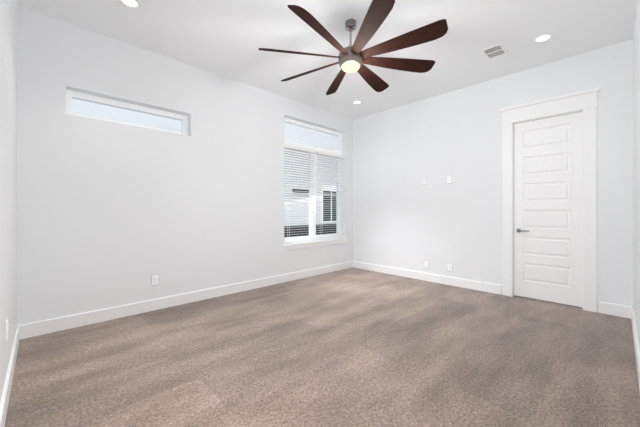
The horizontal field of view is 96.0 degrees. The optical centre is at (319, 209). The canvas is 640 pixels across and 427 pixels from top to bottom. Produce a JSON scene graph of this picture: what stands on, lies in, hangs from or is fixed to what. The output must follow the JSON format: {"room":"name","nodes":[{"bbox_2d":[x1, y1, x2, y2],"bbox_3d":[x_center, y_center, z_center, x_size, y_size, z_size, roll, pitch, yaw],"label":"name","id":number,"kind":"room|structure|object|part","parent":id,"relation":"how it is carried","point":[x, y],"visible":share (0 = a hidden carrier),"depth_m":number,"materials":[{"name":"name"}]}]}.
{"room":"empty bedroom","nodes":[
{"label":"empty bedroom","id":0,"kind":"room"},
{"bbox_2d":[0,0,16,402],"bbox_3d":[-1.476,-0.340,1.149,0.200,3.050,3.930,0,0,-44],"label":"wall","id":1,"kind":"structure","parent":0,"point":[8,160],"depth_m":1.96,"materials":[{"name":"white paint"}]},
{"bbox_2d":[5,319,8,341],"bbox_3d":[-1.966,0.756,1.810,0.012,0.124,0.080,0,0,-44],"label":"electrical outlet","id":2,"kind":"object","parent":1,"relation":"attached to","point":[6,330],"visible":1,"depth_m":1.78,"materials":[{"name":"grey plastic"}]},
{"bbox_2d":[0,325,23,426],"bbox_3d":[-1.398,1.120,1.225,0.016,0.130,3.870,0,0,-44],"label":"baseboard","id":3,"kind":"structure","parent":1,"relation":"attached to","point":[19,334],"depth_m":1.88,"materials":[{"name":"white wood"}]},
{"bbox_2d":[17,6,352,324],"bbox_3d":[-1.112,-0.340,4.372,5.200,3.050,0.200,0,0,-44],"label":"wall","id":4,"kind":"structure","parent":0,"point":[111,214],"depth_m":3.32,"materials":[{"name":"white paint"}]},
{"bbox_2d":[66,90,186,134],"bbox_3d":[-2.205,-1.095,3.399,1.210,0.280,0.070,0,0,-44],"label":"transom","id":5,"kind":"object","parent":4,"relation":"in","point":[70,95],"visible":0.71,"depth_m":3.30,"materials":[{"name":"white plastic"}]},
{"bbox_2d":[151,274,158,285],"bbox_3d":[-1.952,0.831,3.413,0.080,0.124,0.012,0,0,-44],"label":"electrical outlet","id":6,"kind":"object","parent":4,"relation":"attached to","point":[154,279],"visible":1,"depth_m":3.41,"materials":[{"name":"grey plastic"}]},
{"bbox_2d":[22,261,351,338],"bbox_3d":[-1.037,1.120,4.294,4.800,0.130,0.016,0,0,-44],"label":"baseboard","id":7,"kind":"structure","parent":4,"relation":"attached to","point":[29,330],"depth_m":3.42,"materials":[{"name":"white wood"}]},
{"bbox_2d":[283,118,347,249],"bbox_3d":[-0.089,-0.458,5.335,1.610,2.225,0.225,0,0,-44],"label":"window","id":8,"kind":"structure","parent":4,"relation":"in","point":[312,239],"depth_m":5.35,"materials":[{"name":"white plastic"}]},
{"bbox_3d":[-0.065,0.611,5.310,1.610,0.088,0.155,0,0,-44],"label":"sill","id":9,"kind":"part","parent":8,"relation":"part of","materials":[{"name":"white wood"}]},
{"bbox_2d":[5,267,639,426],"bbox_3d":[0.467,1.260,3.025,5.600,0.150,4.330,0,0,-44],"label":"floor","id":10,"kind":"structure","parent":0,"point":[353,347],"depth_m":2.22,"materials":[{"name":"beige carpet"}]},
{"bbox_2d":[16,0,636,119],"bbox_3d":[0.323,-1.940,2.886,5.200,0.150,4.330,0,0,-44],"label":"ceiling","id":11,"kind":"structure","parent":0,"point":[228,38],"depth_m":3.08,"materials":[{"name":"white paint"}]},
{"bbox_2d":[119,0,140,8],"bbox_3d":[-1.702,-1.860,2.578,0.165,0.009,0.165,0,0,1],"label":"recessed light","id":12,"kind":"object","parent":11,"relation":"in","point":[134,4],"depth_m":2.60,"materials":[{"name":"white plastic"}]},
{"bbox_2d":[259,0,447,94],"bbox_3d":[0.304,-1.623,2.862,1.774,0.484,1.774,0,0,-44],"label":"fan","id":13,"kind":"object","parent":11,"relation":"hanging from","point":[352,58],"visible":1,"depth_m":2.68,"materials":[{"name":"brown wood"}]},
{"bbox_3d":[0.304,-1.728,2.862,0.112,0.275,0.112,0,0,-44],"label":"rod","id":14,"kind":"part","parent":13,"relation":"part of","materials":[{"name":"silver metal"}]},
{"bbox_3d":[0.304,-1.511,2.862,0.248,0.168,0.248,0,0,-44],"label":"motor","id":15,"kind":"part","parent":13,"relation":"part of","materials":[{"name":"silver metal"}]},
{"bbox_2d":[352,100,361,103],"bbox_3d":[0.639,-1.860,4.978,0.165,0.009,0.165,0,0,1],"label":"recessed light","id":16,"kind":"object","parent":11,"relation":"in","point":[356,101],"depth_m":4.97,"materials":[{"name":"white"}]},
{"bbox_2d":[480,43,507,59],"bbox_3d":[2.050,-1.860,3.386,0.290,0.009,0.210,0,0,-44],"label":"ceiling vent","id":17,"kind":"object","parent":11,"relation":"in","point":[494,51],"visible":0.94,"depth_m":3.38,"materials":[{"name":"white metal"}]},
{"bbox_2d":[533,33,552,42],"bbox_3d":[2.417,-1.860,3.122,0.165,0.009,0.165,0,0,31],"label":"recessed light","id":18,"kind":"object","parent":11,"relation":"in","point":[544,37],"depth_m":3.12,"materials":[{"name":"white plastic"}]},
{"bbox_2d":[353,39,632,311],"bbox_3d":[2.121,-0.340,4.623,0.200,3.051,3.930,0,0,-44],"label":"wall","id":19,"kind":"structure","parent":0,"point":[404,218],"depth_m":4.34,"materials":[{"name":"white paint"}]},
{"bbox_2d":[424,261,428,268],"bbox_3d":[1.777,0.914,4.826,0.012,0.124,0.080,0,0,-44],"label":"electrical outlet","id":20,"kind":"object","parent":19,"relation":"attached to","point":[426,264],"visible":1,"depth_m":4.82,"materials":[{"name":"white plastic"}]},
{"bbox_2d":[352,261,500,294],"bbox_3d":[1.619,1.120,4.987,0.016,0.130,2.647,0,0,-44],"label":"baseboard","id":21,"kind":"structure","parent":19,"relation":"attached to","point":[464,283],"depth_m":4.72,"materials":[{"name":"white wood"}]},
{"bbox_2d":[447,263,451,271],"bbox_3d":[2.047,0.906,4.547,0.012,0.124,0.080,0,0,-44],"label":"electrical outlet","id":22,"kind":"object","parent":19,"relation":"attached to","point":[449,266],"visible":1,"depth_m":4.55,"materials":[{"name":"white plastic"}]},
{"bbox_2d":[447,175,451,183],"bbox_3d":[2.042,-0.482,4.551,0.013,0.133,0.080,0,0,-44],"label":"light switch","id":23,"kind":"object","parent":19,"relation":"attached to","point":[449,179],"visible":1,"depth_m":4.55,"materials":[{"name":"white plastic"}]},
{"bbox_2d":[514,112,582,306],"bbox_3d":[2.931,-0.006,3.730,0.035,2.358,0.700,0,0,-44],"label":"door","id":24,"kind":"structure","parent":19,"relation":"in","point":[548,202],"depth_m":3.69,"materials":[{"name":"white paint"}]},
{"bbox_2d":[516,228,528,232],"bbox_3d":[2.725,0.280,3.875,0.060,0.056,0.151,0,0,-44],"label":"door handle","id":25,"kind":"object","parent":24,"relation":"attached to","point":[518,230],"depth_m":3.87,"materials":[{"name":"silver metal"}]},
{"bbox_2d":[500,87,599,311],"bbox_3d":[2.942,-0.111,3.740,0.246,2.592,1.004,0,0,-44],"label":"door frame","id":26,"kind":"structure","parent":19,"relation":"attached to","point":[585,101],"depth_m":3.46,"materials":[{"name":"white wood"}]},
{"bbox_2d":[633,0,639,347],"bbox_3d":[1.757,-0.340,1.401,5.200,3.050,0.200,0,0,-44],"label":"wall","id":27,"kind":"structure","parent":0,"point":[636,171],"depth_m":2.56,"materials":[{"name":"white paint"}]},
{"bbox_2d":[628,306,639,389],"bbox_3d":[1.682,1.120,1.478,4.800,0.130,0.016,0,0,-44],"label":"baseboard","id":28,"kind":"structure","parent":27,"relation":"attached to","point":[630,309],"depth_m":2.39,"materials":[{"name":"white wood"}]},
{"label":"outside","id":29,"kind":"structure","parent":0,"visible":0},
{"bbox_2d":[284,224,335,237],"bbox_3d":[0.648,1.070,9.603,13.000,1.230,0.080,0,0,-44],"label":"fence","id":30,"kind":"object","parent":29,"point":[326,230],"depth_m":8.53,"materials":[{"name":"black"}]},
{"bbox_2d":[284,123,336,225],"bbox_3d":[0.232,-3.315,12.481,9.600,10.000,3.000,0,0,-44],"label":"neighbor house","id":31,"kind":"structure","parent":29,"point":[319,137],"depth_m":9.64,"materials":[{"name":"white"}]},
{"bbox_2d":[292,189,308,192],"bbox_3d":[-0.619,-0.625,9.511,0.670,0.110,0.089,0,0,-44],"label":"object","id":32,"kind":"object","parent":31,"relation":"attached to","point":[299,190],"depth_m":9.40,"materials":[{"name":"black"}]},
{"bbox_2d":[321,185,335,222],"bbox_3d":[0.411,-0.215,10.547,0.970,1.340,0.028,0,0,-44],"label":"neighbor window","id":33,"kind":"structure","parent":31,"relation":"attached to","point":[325,207],"depth_m":10.45,"materials":[{"name":"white glass"}]}
]}

